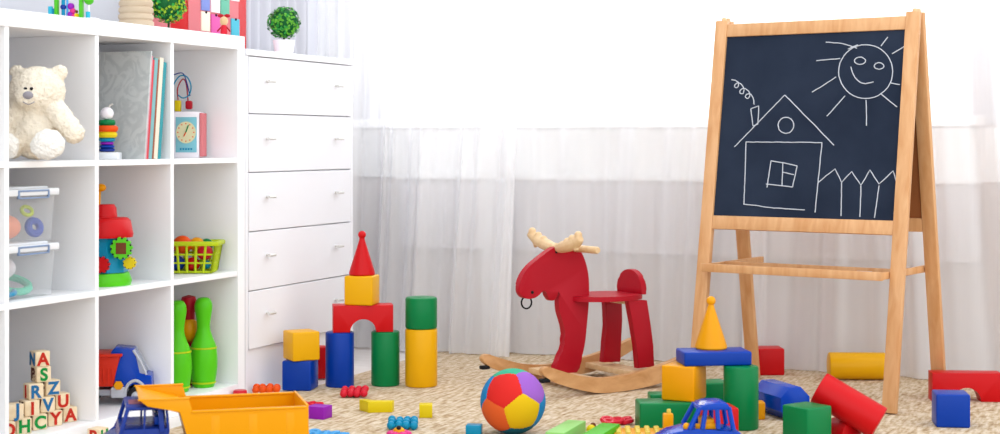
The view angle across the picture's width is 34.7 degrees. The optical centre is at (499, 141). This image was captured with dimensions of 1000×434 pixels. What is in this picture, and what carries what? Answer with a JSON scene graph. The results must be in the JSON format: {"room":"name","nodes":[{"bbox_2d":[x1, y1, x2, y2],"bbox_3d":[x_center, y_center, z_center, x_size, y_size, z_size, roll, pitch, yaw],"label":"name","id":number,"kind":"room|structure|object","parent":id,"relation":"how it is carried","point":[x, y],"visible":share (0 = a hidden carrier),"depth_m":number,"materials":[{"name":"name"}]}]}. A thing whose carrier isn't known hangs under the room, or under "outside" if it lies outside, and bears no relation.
{"room":"children's room","nodes":[
{"label":"children's room","id":0,"kind":"room"},
{"bbox_2d":[0,0,316,55],"bbox_3d":[-1.957,-0.516,3.288,0.100,2.600,6.620,0,0,22],"label":"wall","id":1,"kind":"structure","parent":0,"point":[107,10],"depth_m":4.93,"materials":[{"name":"paint"}]},
{"bbox_2d":[246,0,307,54],"bbox_3d":[-0.811,-0.444,5.857,0.022,2.440,0.464,0,0,22],"label":"drape","id":2,"kind":"object","parent":1,"relation":"hanging from","point":[258,37],"visible":0.24,"depth_m":5.77,"materials":[{"name":"grey fabric"}]},
{"bbox_2d":[169,347,404,428],"bbox_3d":[0.221,0.834,2.404,4.700,0.100,6.720,0,0,22],"label":"floor","id":3,"kind":"structure","parent":0,"point":[362,355],"depth_m":5.66,"materials":[{"name":"laminate"}]},
{"bbox_2d":[87,426,107,433],"bbox_3d":[-1.047,0.764,4.169,0.041,0.040,0.041,0,0,22],"label":"block","id":4,"kind":"object","parent":3,"relation":"on","point":[97,429],"visible":0.99,"depth_m":4.16,"materials":[{"name":"brown wood"}]},
{"bbox_2d":[0,8,244,433],"bbox_3d":[-1.242,0.230,4.302,0.385,1.108,1.487,0,0,22],"label":"cube shelf","id":5,"kind":"object","parent":3,"relation":"on","point":[66,313],"visible":0.77,"depth_m":4.43,"materials":[{"name":"white paint"}]},
{"bbox_2d":[9,421,14,433],"bbox_3d":[-1.237,0.718,3.997,0.041,0.040,0.041,0,0,-40],"label":"block","id":6,"kind":"object","parent":5,"relation":"on","point":[11,423],"visible":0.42,"depth_m":3.99,"materials":[{"name":"brown wood"}]},
{"bbox_2d":[9,402,23,420],"bbox_3d":[-1.225,0.678,4.026,0.041,0.044,0.041,0,0,-40],"label":"block","id":7,"kind":"object","parent":6,"relation":"on","point":[16,409],"visible":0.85,"depth_m":4.01,"materials":[{"name":"brown wood"}]},
{"bbox_2d":[12,416,31,433],"bbox_3d":[-1.214,0.718,4.055,0.041,0.040,0.041,0,0,-40],"label":"block","id":8,"kind":"object","parent":5,"relation":"on","point":[22,426],"visible":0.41,"depth_m":4.04,"materials":[{"name":"brown wood"}]},
{"bbox_2d":[9,239,58,255],"bbox_3d":[-1.294,0.324,4.084,0.258,0.140,0.207,0,0,22],"label":"lid","id":9,"kind":"object","parent":5,"relation":"on","point":[15,246],"visible":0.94,"depth_m":4.05,"materials":[{"name":"white plastic"}]},
{"bbox_2d":[9,289,16,297],"bbox_3d":[-1.246,0.377,4.003,0.073,0.022,0.072,0,0,-23],"label":"ring","id":10,"kind":"object","parent":9,"relation":"in","point":[13,292],"visible":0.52,"depth_m":3.99,"materials":[{"name":"teal plastic"}]},
{"bbox_2d":[9,274,32,295],"bbox_3d":[-1.246,0.361,4.068,0.107,0.053,0.115,0,0,33],"label":"ring","id":11,"kind":"object","parent":9,"relation":"in","point":[26,283],"visible":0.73,"depth_m":4.08,"materials":[{"name":"teal plastic"}]},
{"bbox_2d":[9,259,15,276],"bbox_3d":[-1.275,0.323,4.090,0.072,0.058,0.072,0,0,22],"label":"ball","id":12,"kind":"object","parent":11,"relation":"on","point":[12,267],"visible":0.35,"depth_m":4.08,"materials":[{"name":"white plastic"}]},
{"bbox_2d":[9,185,58,198],"bbox_3d":[-1.294,0.183,4.084,0.258,0.140,0.207,0,0,22],"label":"storage box","id":13,"kind":"object","parent":9,"relation":"on","point":[17,191],"visible":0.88,"depth_m":4.04,"materials":[{"name":"white plastic"}]},
{"bbox_2d":[9,215,20,238],"bbox_3d":[-1.251,0.215,4.029,0.079,0.065,0.097,0,0,22],"label":"ball","id":14,"kind":"object","parent":13,"relation":"in","point":[14,224],"visible":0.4,"depth_m":4.01,"materials":[{"name":"pink plastic"}]},
{"bbox_2d":[24,217,43,236],"bbox_3d":[-1.192,0.218,4.094,0.029,0.052,0.054,0,0,41],"label":"ring","id":15,"kind":"object","parent":13,"relation":"in","point":[30,231],"visible":1,"depth_m":4.08,"materials":[{"name":"blue plastic"}]},
{"bbox_2d":[20,205,33,216],"bbox_3d":[-1.210,0.176,4.091,0.028,0.031,0.038,0,0,41],"label":"ring","id":16,"kind":"object","parent":15,"relation":"on","point":[22,207],"visible":1,"depth_m":4.09,"materials":[{"name":"yellow plastic"}]},
{"bbox_2d":[28,412,46,430],"bbox_3d":[-1.190,0.718,4.112,0.041,0.040,0.041,0,0,-40],"label":"block","id":17,"kind":"object","parent":5,"relation":"on","point":[39,422],"visible":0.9,"depth_m":4.10,"materials":[{"name":"brown wood"}]},
{"bbox_2d":[19,399,38,416],"bbox_3d":[-1.202,0.678,4.083,0.041,0.040,0.041,0,0,-40],"label":"block","id":18,"kind":"object","parent":17,"relation":"on","point":[31,407],"visible":0.67,"depth_m":4.07,"materials":[{"name":"brown wood"}]},
{"bbox_2d":[23,382,42,399],"bbox_3d":[-1.196,0.637,4.098,0.041,0.040,0.041,0,0,-40],"label":"block","id":19,"kind":"object","parent":18,"relation":"on","point":[31,390],"visible":1,"depth_m":4.08,"materials":[{"name":"brown wood"}]},
{"bbox_2d":[31,366,50,382],"bbox_3d":[-1.185,0.597,4.126,0.041,0.040,0.041,0,0,-40],"label":"block","id":20,"kind":"object","parent":19,"relation":"on","point":[38,374],"visible":0.99,"depth_m":4.11,"materials":[{"name":"brown wood"}]},
{"bbox_2d":[29,349,49,366],"bbox_3d":[-1.186,0.557,4.122,0.041,0.040,0.041,0,0,-40],"label":"block","id":21,"kind":"object","parent":20,"relation":"on","point":[37,358],"visible":1,"depth_m":4.11,"materials":[{"name":"brown wood"}]},
{"bbox_2d":[37,395,54,412],"bbox_3d":[-1.179,0.678,4.141,0.041,0.040,0.051,0,0,-40],"label":"block","id":22,"kind":"object","parent":17,"relation":"on","point":[47,404],"visible":0.65,"depth_m":4.13,"materials":[{"name":"brown wood"}]},
{"bbox_2d":[40,378,59,395],"bbox_3d":[-1.170,0.637,4.161,0.041,0.040,0.041,0,0,-40],"label":"block","id":23,"kind":"object","parent":22,"relation":"on","point":[50,388],"visible":0.67,"depth_m":4.14,"materials":[{"name":"brown wood"}]},
{"bbox_2d":[9,65,84,159],"bbox_3d":[-1.159,-0.074,3.987,0.191,0.240,0.190,0,0,45],"label":"teddy bear","id":24,"kind":"object","parent":5,"relation":"on","point":[39,116],"visible":0.93,"depth_m":3.98},
{"bbox_2d":[45,409,61,426],"bbox_3d":[-1.167,0.718,4.170,0.041,0.040,0.041,0,0,-40],"label":"block","id":25,"kind":"object","parent":5,"relation":"on","point":[54,418],"visible":0.56,"depth_m":4.15,"materials":[{"name":"brown wood"}]},
{"bbox_2d":[52,391,69,408],"bbox_3d":[-1.155,0.678,4.198,0.041,0.040,0.041,0,0,-40],"label":"block","id":26,"kind":"object","parent":25,"relation":"on","point":[62,401],"visible":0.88,"depth_m":4.18,"materials":[{"name":"brown wood"}]},
{"bbox_2d":[60,405,76,422],"bbox_3d":[-1.143,0.718,4.227,0.041,0.040,0.041,0,0,-40],"label":"block","id":27,"kind":"object","parent":5,"relation":"on","point":[69,414],"visible":0.74,"depth_m":4.21,"materials":[{"name":"brown wood"}]},
{"bbox_2d":[48,0,99,19],"bbox_3d":[-1.148,-0.392,4.270,0.150,0.135,0.050,0,0,0],"label":"toy","id":28,"kind":"object","parent":5,"relation":"on","point":[73,12],"visible":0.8,"depth_m":4.26,"materials":[{"name":"multicoloured plastic"}]},
{"bbox_2d":[99,103,121,159],"bbox_3d":[-1.076,-0.029,4.390,0.065,0.155,0.060,0,0,0],"label":"stacking toy","id":29,"kind":"object","parent":5,"relation":"on","point":[107,130],"visible":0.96,"depth_m":4.37,"materials":[{"name":"multicoloured plastic"}]},
{"bbox_2d":[99,184,136,286],"bbox_3d":[-1.085,0.254,4.414,0.182,0.279,0.164,0,0,0],"label":"toy","id":30,"kind":"object","parent":5,"relation":"on","point":[115,249],"visible":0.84,"depth_m":4.36,"materials":[{"name":"plastic"}]},
{"bbox_2d":[99,51,151,158],"bbox_3d":[-1.100,-0.103,4.502,0.261,0.302,0.039,0,0,22],"label":"book","id":31,"kind":"object","parent":5,"relation":"on","point":[124,77],"visible":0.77,"depth_m":4.48,"materials":[{"name":"grey paper"}]},
{"bbox_2d":[99,344,153,397],"bbox_3d":[-1.105,0.657,4.517,0.246,0.162,0.116,0,0,-8],"label":"toy truck","id":32,"kind":"object","parent":5,"relation":"on","point":[122,367],"visible":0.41,"depth_m":4.48,"materials":[{"name":"blue plastic"}]},
{"bbox_2d":[118,0,153,25],"bbox_3d":[-1.039,-0.412,4.566,0.101,0.176,0.101,0,0,22],"label":"ribbed vase","id":33,"kind":"object","parent":5,"relation":"on","point":[131,11],"visible":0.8,"depth_m":4.52,"materials":[{"name":"beige ceramic"}]},
{"bbox_2d":[145,56,152,158],"bbox_3d":[-1.085,-0.097,4.506,0.226,0.290,0.044,0,0,22],"label":"picture book","id":34,"kind":"object","parent":5,"relation":"on","point":[152,56],"visible":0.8,"depth_m":4.47,"materials":[{"name":"paper"}]},
{"bbox_2d":[147,60,154,158],"bbox_3d":[-1.081,-0.091,4.515,0.226,0.279,0.038,0,0,22],"label":"picture book","id":35,"kind":"object","parent":5,"relation":"on","point":[153,60],"visible":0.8,"depth_m":4.47,"materials":[{"name":"red paper"}]},
{"bbox_2d":[148,58,157,158],"bbox_3d":[-1.076,-0.095,4.527,0.226,0.285,0.047,0,0,22],"label":"picture book","id":36,"kind":"object","parent":5,"relation":"on","point":[155,59],"visible":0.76,"depth_m":4.49,"materials":[{"name":"white paper"}]},
{"bbox_2d":[152,59,159,158],"bbox_3d":[-1.071,-0.092,4.539,0.226,0.281,0.038,0,0,22],"label":"picture book","id":37,"kind":"object","parent":5,"relation":"on","point":[158,59],"visible":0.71,"depth_m":4.49,"materials":[{"name":"paper"}]},
{"bbox_2d":[153,57,163,158],"bbox_3d":[-1.066,-0.096,4.552,0.226,0.287,0.049,0,0,22],"label":"picture book","id":38,"kind":"object","parent":5,"relation":"on","point":[159,58],"visible":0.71,"depth_m":4.51,"materials":[{"name":"white paper"}]},
{"bbox_2d":[157,62,166,158],"bbox_3d":[-1.060,-0.089,4.567,0.226,0.275,0.045,0,0,22],"label":"picture book","id":39,"kind":"object","parent":5,"relation":"on","point":[164,63],"visible":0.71,"depth_m":4.53,"materials":[{"name":"paper"}]},
{"bbox_2d":[152,0,187,27],"bbox_3d":[-1.037,-0.408,4.997,0.122,0.168,0.122,0,0,22],"label":"potted topiary","id":40,"kind":"object","parent":5,"relation":"on","point":[169,11],"visible":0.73,"depth_m":4.96,"materials":[{"name":"green plant"}]},
{"bbox_2d":[174,300,191,391],"bbox_3d":[-0.954,0.603,4.734,0.084,0.270,0.084,0,0,22],"label":"pin","id":41,"kind":"object","parent":5,"relation":"on","point":[182,356],"visible":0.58,"depth_m":4.71,"materials":[{"name":"plastic"}]},
{"bbox_2d":[181,295,196,385],"bbox_3d":[-0.946,0.601,4.861,0.059,0.274,0.059,0,0,22],"label":"pin","id":42,"kind":"object","parent":5,"relation":"on","point":[190,327],"visible":0.57,"depth_m":4.84,"materials":[{"name":"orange plastic"}]},
{"bbox_2d":[174,72,206,157],"bbox_3d":[-0.950,-0.082,4.856,0.104,0.260,0.081,0,0,0],"label":"cube","id":43,"kind":"object","parent":5,"relation":"on","point":[190,128],"visible":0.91,"depth_m":4.82,"materials":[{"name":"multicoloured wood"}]},
{"bbox_2d":[152,0,245,48],"bbox_3d":[-1.002,-0.498,5.365,0.028,0.420,0.576,0,0,22],"label":"board","id":44,"kind":"object","parent":5,"relation":"on","point":[200,15],"visible":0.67,"depth_m":5.41,"materials":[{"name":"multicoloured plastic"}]},
{"bbox_2d":[174,239,224,272],"bbox_3d":[-0.936,0.345,4.830,0.195,0.096,0.122,0,0,0],"label":"plastic basket","id":45,"kind":"object","parent":5,"relation":"on","point":[217,243],"visible":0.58,"depth_m":4.78,"materials":[{"name":"yellow plastic"}]},
{"bbox_2d":[174,256,184,270],"bbox_3d":[-0.971,0.364,4.810,0.048,0.046,0.048,0,0,22],"label":"ball","id":46,"kind":"object","parent":45,"relation":"in","point":[181,259],"visible":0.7,"depth_m":4.79,"materials":[{"name":"blue plastic"}]},
{"bbox_2d":[174,236,191,253],"bbox_3d":[-0.956,0.309,4.815,0.058,0.055,0.058,0,0,22],"label":"fruit","id":47,"kind":"object","parent":45,"relation":"in","point":[179,238],"visible":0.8,"depth_m":4.80,"materials":[{"name":"orange plastic"}]},
{"bbox_2d":[185,257,199,270],"bbox_3d":[-0.924,0.367,4.810,0.044,0.042,0.044,0,0,22],"label":"ball","id":48,"kind":"object","parent":45,"relation":"in","point":[191,259],"visible":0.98,"depth_m":4.79,"materials":[{"name":"red plastic"}]},
{"bbox_2d":[191,237,202,250],"bbox_3d":[-0.918,0.310,4.842,0.046,0.044,0.046,0,0,22],"label":"ball","id":49,"kind":"object","parent":45,"relation":"in","point":[195,238],"visible":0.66,"depth_m":4.83,"materials":[{"name":"orange plastic"}]},
{"bbox_2d":[197,246,212,259],"bbox_3d":[-0.888,0.332,4.812,0.048,0.046,0.048,0,0,22],"label":"fruit","id":50,"kind":"object","parent":45,"relation":"in","point":[200,250],"visible":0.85,"depth_m":4.80,"materials":[{"name":"red plastic"}]},
{"bbox_2d":[202,260,210,268],"bbox_3d":[-0.884,0.369,4.816,0.028,0.027,0.028,0,0,22],"label":"fruit","id":51,"kind":"object","parent":45,"relation":"in","point":[207,266],"visible":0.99,"depth_m":4.81,"materials":[{"name":"teal plastic"}]},
{"bbox_2d":[190,297,217,387],"bbox_3d":[-0.895,0.603,4.827,0.084,0.270,0.084,0,0,22],"label":"pin","id":52,"kind":"object","parent":5,"relation":"on","point":[203,347],"visible":0.99,"depth_m":4.80,"materials":[{"name":"plastic"}]},
{"bbox_2d":[217,14,230,34],"bbox_3d":[-0.840,-0.357,4.869,0.044,0.066,0.023,0,0,0],"label":"doll","id":53,"kind":"object","parent":5,"relation":"on","point":[224,21],"visible":0.97,"depth_m":4.86,"materials":[{"name":"red plastic"}]},
{"bbox_2d":[233,389,246,393],"bbox_3d":[-0.787,0.767,4.841,0.042,0.034,0.042,0,0,22],"label":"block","id":54,"kind":"object","parent":3,"relation":"on","point":[236,391],"visible":0.48,"depth_m":4.83,"materials":[{"name":"red plastic"}]},
{"bbox_2d":[252,383,280,392],"bbox_3d":[-0.724,0.764,4.958,0.088,0.030,0.048,0,0,0],"label":"toy","id":55,"kind":"object","parent":3,"relation":"on","point":[262,388],"visible":0.91,"depth_m":4.94,"materials":[{"name":"orange plastic"}]},
{"bbox_2d":[245,49,353,392],"bbox_3d":[-0.789,0.248,5.328,0.353,1.072,0.721,0,0,22],"label":"dresser","id":56,"kind":"object","parent":3,"relation":"on","point":[299,107],"visible":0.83,"depth_m":5.21,"materials":[{"name":"white wood"}]},
{"bbox_2d":[267,6,300,52],"bbox_3d":[-0.723,-0.371,5.345,0.115,0.165,0.114,0,0,22],"label":"potted topiary","id":57,"kind":"object","parent":56,"relation":"on","point":[283,23],"visible":1,"depth_m":5.32,"materials":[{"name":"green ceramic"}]},
{"bbox_2d":[273,40,294,52],"bbox_3d":[-0.722,-0.314,5.346,0.074,0.052,0.074,0,0,22],"label":"pot","id":58,"kind":"object","parent":57,"relation":"attached to","point":[285,46],"depth_m":5.32,"materials":[{"name":"white ceramic"}]},
{"bbox_2d":[318,345,324,378],"bbox_3d":[-0.594,0.728,5.291,0.056,0.105,0.056,0,0,22],"label":"block","id":59,"kind":"object","parent":3,"relation":"on","point":[321,362],"visible":0.27,"depth_m":5.26,"materials":[{"name":"red plastic"}]},
{"bbox_2d":[169,351,999,433],"bbox_3d":[0.609,0.770,3.055,3.770,0.027,4.920,0,0,22],"label":"rug","id":60,"kind":"object","parent":3,"relation":"on","point":[455,399],"depth_m":4.77,"materials":[{"name":"carpet"}]},
{"bbox_2d":[104,383,308,433],"bbox_3d":[-0.697,0.679,3.742,0.476,0.201,0.227,0,0,-15],"label":"dump truck","id":61,"kind":"object","parent":60,"relation":"on","point":[270,412],"visible":1,"depth_m":3.67,"materials":[{"name":"orange plastic"}]},
{"bbox_2d":[282,359,317,390],"bbox_3d":[-0.631,0.734,5.059,0.093,0.093,0.093,0,0,9],"label":"block","id":62,"kind":"object","parent":60,"relation":"on","point":[297,375],"visible":0.83,"depth_m":5.01,"materials":[{"name":"blue plastic"}]},
{"bbox_2d":[283,329,319,361],"bbox_3d":[-0.628,0.642,5.059,0.090,0.090,0.090,0,0,-28],"label":"block","id":63,"kind":"object","parent":62,"relation":"on","point":[298,344],"visible":1,"depth_m":5.02,"materials":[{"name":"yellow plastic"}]},
{"bbox_2d":[309,404,331,419],"bbox_3d":[-0.511,0.762,4.524,0.055,0.035,0.050,0,0,24],"label":"block","id":64,"kind":"object","parent":60,"relation":"on","point":[316,411],"visible":0.8,"depth_m":4.50,"materials":[{"name":"purple plastic"}]},
{"bbox_2d":[325,331,353,387],"bbox_3d":[-0.512,0.693,5.114,0.091,0.174,0.091,0,0,22],"label":"block","id":65,"kind":"object","parent":60,"relation":"on","point":[339,347],"visible":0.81,"depth_m":5.07,"materials":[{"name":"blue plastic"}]},
{"bbox_2d":[332,303,392,332],"bbox_3d":[-0.440,0.563,5.125,0.191,0.086,0.075,0,0,-8],"label":"block","id":66,"kind":"object","parent":65,"relation":"on","point":[344,316],"visible":0.99,"depth_m":5.09,"materials":[{"name":"red plastic"}]},
{"bbox_2d":[345,274,378,305],"bbox_3d":[-0.442,0.473,5.125,0.093,0.093,0.085,0,0,12],"label":"block","id":67,"kind":"object","parent":66,"relation":"on","point":[359,290],"visible":0.93,"depth_m":5.08,"materials":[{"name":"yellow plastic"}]},
{"bbox_2d":[349,231,374,275],"bbox_3d":[-0.442,0.355,5.125,0.084,0.142,0.084,0,0,22],"label":"block","id":68,"kind":"object","parent":67,"relation":"on","point":[361,265],"visible":1,"depth_m":5.10,"materials":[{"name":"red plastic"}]},
{"bbox_2d":[340,385,368,397],"bbox_3d":[-0.446,0.763,4.898,0.086,0.032,0.066,0,0,0],"label":"toy","id":69,"kind":"object","parent":60,"relation":"on","point":[352,391],"visible":1,"depth_m":4.87,"materials":[{"name":"red plastic"}]},
{"bbox_2d":[359,399,393,412],"bbox_3d":[-0.362,0.764,4.627,0.104,0.032,0.050,0,0,16],"label":"block","id":70,"kind":"object","parent":60,"relation":"on","point":[366,405],"visible":1,"depth_m":4.61,"materials":[{"name":"plastic"}]},
{"bbox_2d":[371,330,399,386],"bbox_3d":[-0.368,0.693,5.135,0.091,0.174,0.091,0,0,22],"label":"block","id":71,"kind":"object","parent":60,"relation":"on","point":[385,346],"visible":0.91,"depth_m":5.10,"materials":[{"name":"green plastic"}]},
{"bbox_2d":[386,425,411,433],"bbox_3d":[-0.266,0.760,4.210,0.067,0.033,0.062,0,0,0],"label":"toy","id":72,"kind":"object","parent":60,"relation":"on","point":[398,430],"visible":1,"depth_m":4.20,"materials":[{"name":"pink plastic"}]},
{"bbox_2d":[387,415,417,429],"bbox_3d":[-0.264,0.763,4.351,0.084,0.033,0.065,0,0,0],"label":"toy","id":73,"kind":"object","parent":60,"relation":"on","point":[407,422],"visible":0.98,"depth_m":4.33,"materials":[{"name":"teal plastic"}]},
{"bbox_2d":[405,328,436,387],"bbox_3d":[-0.252,0.688,5.120,0.103,0.184,0.103,0,0,22],"label":"block","id":74,"kind":"object","parent":60,"relation":"on","point":[420,345],"visible":0.85,"depth_m":5.07,"materials":[{"name":"yellow plastic"}]},
{"bbox_2d":[405,296,436,329],"bbox_3d":[-0.252,0.546,5.120,0.102,0.100,0.102,0,0,22],"label":"block","id":75,"kind":"object","parent":74,"relation":"on","point":[420,311],"visible":1,"depth_m":5.08,"materials":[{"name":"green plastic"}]},
{"bbox_2d":[419,403,431,417],"bbox_3d":[-0.210,0.761,4.542,0.037,0.037,0.040,0,0,-2],"label":"block","id":76,"kind":"object","parent":60,"relation":"on","point":[425,409],"visible":1,"depth_m":4.52,"materials":[{"name":"plastic"}]},
{"bbox_2d":[466,423,482,433],"bbox_3d":[-0.069,0.766,4.262,0.042,0.028,0.035,0,0,6],"label":"block","id":77,"kind":"object","parent":60,"relation":"on","point":[471,428],"visible":1,"depth_m":4.25,"materials":[{"name":"teal plastic"}]},
{"bbox_2d":[480,368,545,433],"bbox_3d":[0.035,0.694,4.280,0.175,0.175,0.175,0,0,22],"label":"ball","id":78,"kind":"object","parent":60,"relation":"on","point":[512,400],"visible":1,"depth_m":4.22,"materials":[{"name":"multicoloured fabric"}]},
{"bbox_2d":[545,420,585,433],"bbox_3d":[0.171,0.758,4.150,0.050,0.043,0.190,0,0,20],"label":"block","id":79,"kind":"object","parent":60,"relation":"on","point":[569,426],"visible":1,"depth_m":4.15,"materials":[{"name":"green plastic"}]},
{"bbox_2d":[479,227,675,392],"bbox_3d":[0.297,0.528,5.154,0.637,0.502,0.362,0,0,-33],"label":"rocking moose","id":80,"kind":"object","parent":60,"relation":"on","point":[559,272],"visible":0.98,"depth_m":5.10,"materials":[{"name":"red wood"}]},
{"bbox_2d":[586,424,594,430],"bbox_3d":[0.243,0.767,4.270,0.026,0.026,0.026,0,0,22],"label":"bead","id":81,"kind":"object","parent":60,"relation":"on","point":[590,426],"visible":0.52,"depth_m":4.26,"materials":[{"name":"plastic"}]},
{"bbox_2d":[583,423,619,433],"bbox_3d":[0.259,0.758,4.110,0.050,0.043,0.180,0,0,20],"label":"block","id":82,"kind":"object","parent":60,"relation":"on","point":[602,428],"visible":0.94,"depth_m":4.12,"materials":[{"name":"green plastic"}]},
{"bbox_2d":[614,425,662,433],"bbox_3d":[0.395,0.762,4.160,0.200,0.035,0.100,0,0,3],"label":"block","id":83,"kind":"object","parent":60,"relation":"on","point":[627,430],"visible":0.55,"depth_m":4.15,"materials":[{"name":"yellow plastic"}]},
{"bbox_2d":[663,409,672,428],"bbox_3d":[0.435,0.718,4.140,0.026,0.053,0.022,0,0,0],"label":"peg","id":84,"kind":"object","parent":83,"relation":"on","point":[667,417],"visible":0.86,"depth_m":4.13,"materials":[{"name":"orange plastic"}]},
{"bbox_2d":[648,391,661,397],"bbox_3d":[0.481,0.749,4.580,0.110,0.062,0.070,0,0,-2],"label":"block","id":85,"kind":"object","parent":60,"relation":"on","point":[651,394],"visible":0.24,"depth_m":4.56,"materials":[{"name":"green plastic"}]},
{"bbox_2d":[635,398,695,427],"bbox_3d":[0.467,0.743,4.365,0.185,0.075,0.090,0,0,-4],"label":"block","id":86,"kind":"object","parent":60,"relation":"on","point":[649,412],"visible":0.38,"depth_m":4.32,"materials":[{"name":"green plastic"}]},
{"bbox_2d":[662,361,705,401],"bbox_3d":[0.505,0.657,4.390,0.096,0.096,0.096,0,0,28],"label":"block","id":87,"kind":"object","parent":86,"relation":"on","point":[680,382],"visible":0.84,"depth_m":4.35,"materials":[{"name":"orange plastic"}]},
{"bbox_2d":[676,347,751,365],"bbox_3d":[0.587,0.590,4.400,0.188,0.038,0.105,0,0,-7],"label":"block","id":88,"kind":"object","parent":87,"relation":"on","point":[731,356],"visible":0.98,"depth_m":4.35,"materials":[{"name":"blue plastic"}]},
{"bbox_2d":[695,296,726,350],"bbox_3d":[0.583,0.498,4.420,0.089,0.145,0.089,0,0,22],"label":"block","id":89,"kind":"object","parent":88,"relation":"on","point":[710,336],"visible":1,"depth_m":4.40,"materials":[{"name":"orange plastic"}]},
{"bbox_2d":[655,398,740,433],"bbox_3d":[0.499,0.707,3.918,0.252,0.147,0.110,0,0,-4],"label":"toy jeep","id":90,"kind":"object","parent":60,"relation":"on","point":[704,423],"visible":1,"depth_m":3.88,"materials":[{"name":"blue plastic"}]},
{"bbox_2d":[705,379,722,399],"bbox_3d":[0.609,0.735,4.620,0.090,0.090,0.090,0,0,-10],"label":"block","id":91,"kind":"object","parent":60,"relation":"on","point":[714,387],"visible":0.15,"depth_m":4.58,"materials":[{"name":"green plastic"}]},
{"bbox_2d":[700,403,738,430],"bbox_3d":[0.572,0.736,4.200,0.088,0.088,0.088,0,0,-8],"label":"block","id":92,"kind":"object","parent":60,"relation":"on","point":[735,411],"visible":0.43,"depth_m":4.16,"materials":[{"name":"red plastic"}]},
{"bbox_2d":[723,364,758,430],"bbox_3d":[0.657,0.695,4.360,0.095,0.170,0.095,0,0,22],"label":"block","id":93,"kind":"object","parent":60,"relation":"on","point":[740,382],"visible":0.71,"depth_m":4.32,"materials":[{"name":"green plastic"}]},
{"bbox_2d":[759,400,764,419],"bbox_3d":[0.723,0.755,4.509,0.045,0.050,0.040,0,0,0],"label":"block","id":94,"kind":"object","parent":60,"relation":"on","point":[761,402],"visible":0.45,"depth_m":4.49,"materials":[{"name":"orange plastic"}]},
{"bbox_2d":[758,346,783,374],"bbox_3d":[0.905,0.736,5.389,0.089,0.089,0.089,0,0,-2],"label":"block","id":95,"kind":"object","parent":60,"relation":"on","point":[771,358],"visible":0.67,"depth_m":5.34,"materials":[{"name":"red plastic"}]},
{"bbox_2d":[759,379,808,418],"bbox_3d":[0.801,0.734,4.560,0.092,0.092,0.165,0,0,-19],"label":"block","id":96,"kind":"object","parent":60,"relation":"on","point":[775,393],"visible":0.61,"depth_m":4.50,"materials":[{"name":"blue plastic"}]},
{"bbox_2d":[783,401,830,433],"bbox_3d":[0.804,0.734,4.190,0.092,0.092,0.092,0,0,-36],"label":"block","id":97,"kind":"object","parent":60,"relation":"on","point":[805,417],"visible":1,"depth_m":4.16,"materials":[{"name":"green plastic"}]},
{"bbox_2d":[691,8,945,413],"bbox_3d":[0.978,0.191,4.938,0.674,1.176,0.429,0,0,35],"label":"easel","id":98,"kind":"object","parent":60,"relation":"on","point":[815,126],"visible":0.99,"depth_m":4.86,"materials":[{"name":"brown wood"}]},
{"bbox_2d":[701,263,882,280],"bbox_3d":[0.862,0.388,4.774,0.587,0.025,0.014,0,0,35],"label":"crossbar","id":99,"kind":"object","parent":98,"relation":"on","point":[854,273],"depth_m":4.76,"materials":[{"name":"brown wood"}]},
{"bbox_2d":[725,261,889,271],"bbox_3d":[0.940,0.388,4.885,0.561,0.025,0.010,0,0,35],"label":"crossbar","id":100,"kind":"object","parent":98,"relation":"on","point":[726,262],"depth_m":4.88,"materials":[{"name":"brown wood"}]},
{"bbox_2d":[831,417,860,433],"bbox_3d":[0.915,0.759,4.270,0.066,0.041,0.072,0,0,-28],"label":"block","id":101,"kind":"object","parent":60,"relation":"on","point":[837,426],"visible":0.6,"depth_m":4.24,"materials":[{"name":"red plastic"}]},
{"bbox_2d":[811,373,886,433],"bbox_3d":[0.925,0.698,4.243,0.198,0.162,0.095,0,0,22],"label":"block","id":102,"kind":"object","parent":60,"relation":"on","point":[848,405],"visible":0.99,"depth_m":4.21,"materials":[{"name":"red plastic"}]},
{"bbox_2d":[827,352,884,379],"bbox_3d":[1.172,0.736,5.255,0.185,0.089,0.089,0,0,2],"label":"block","id":103,"kind":"object","parent":60,"relation":"on","point":[841,365],"visible":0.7,"depth_m":5.22,"materials":[{"name":"yellow plastic"}]},
{"bbox_2d":[932,390,969,427],"bbox_3d":[1.242,0.735,4.409,0.091,0.091,0.091,0,0,7],"label":"block","id":104,"kind":"object","parent":60,"relation":"on","point":[950,408],"visible":1,"depth_m":4.37,"materials":[{"name":"blue plastic"}]},
{"bbox_2d":[928,370,999,401],"bbox_3d":[1.404,0.737,4.834,0.205,0.086,0.066,0,0,4],"label":"block","id":105,"kind":"object","parent":60,"relation":"on","point":[985,384],"visible":0.77,"depth_m":4.80,"materials":[{"name":"red plastic"}]},
{"bbox_3d":[1.018,-1.660,5.537,3.680,0.028,0.214,0,0,22],"label":"curtain rod","id":106,"kind":"object","parent":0,"visible":0},
{"bbox_2d":[317,0,519,356],"bbox_3d":[-0.328,-0.431,5.955,0.871,2.417,0.100,0,0,22],"label":"sheer curtain","id":107,"kind":"object","parent":106,"relation":"hanging from","point":[435,82],"visible":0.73,"depth_m":5.92,"materials":[{"name":"white fabric"}]},
{"bbox_2d":[509,0,742,360],"bbox_3d":[0.440,-0.431,5.744,1.093,2.417,0.060,0,0,23],"label":"sheer curtain","id":108,"kind":"object","parent":106,"relation":"hanging from","point":[614,95],"visible":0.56,"depth_m":5.75,"materials":[{"name":"white fabric"}]},
{"bbox_2d":[736,0,999,378],"bbox_3d":[1.682,-0.431,5.162,1.898,2.417,0.080,0,0,22],"label":"sheer curtain","id":109,"kind":"object","parent":106,"relation":"hanging from","point":[810,318],"visible":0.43,"depth_m":5.26,"materials":[{"name":"white fabric"}]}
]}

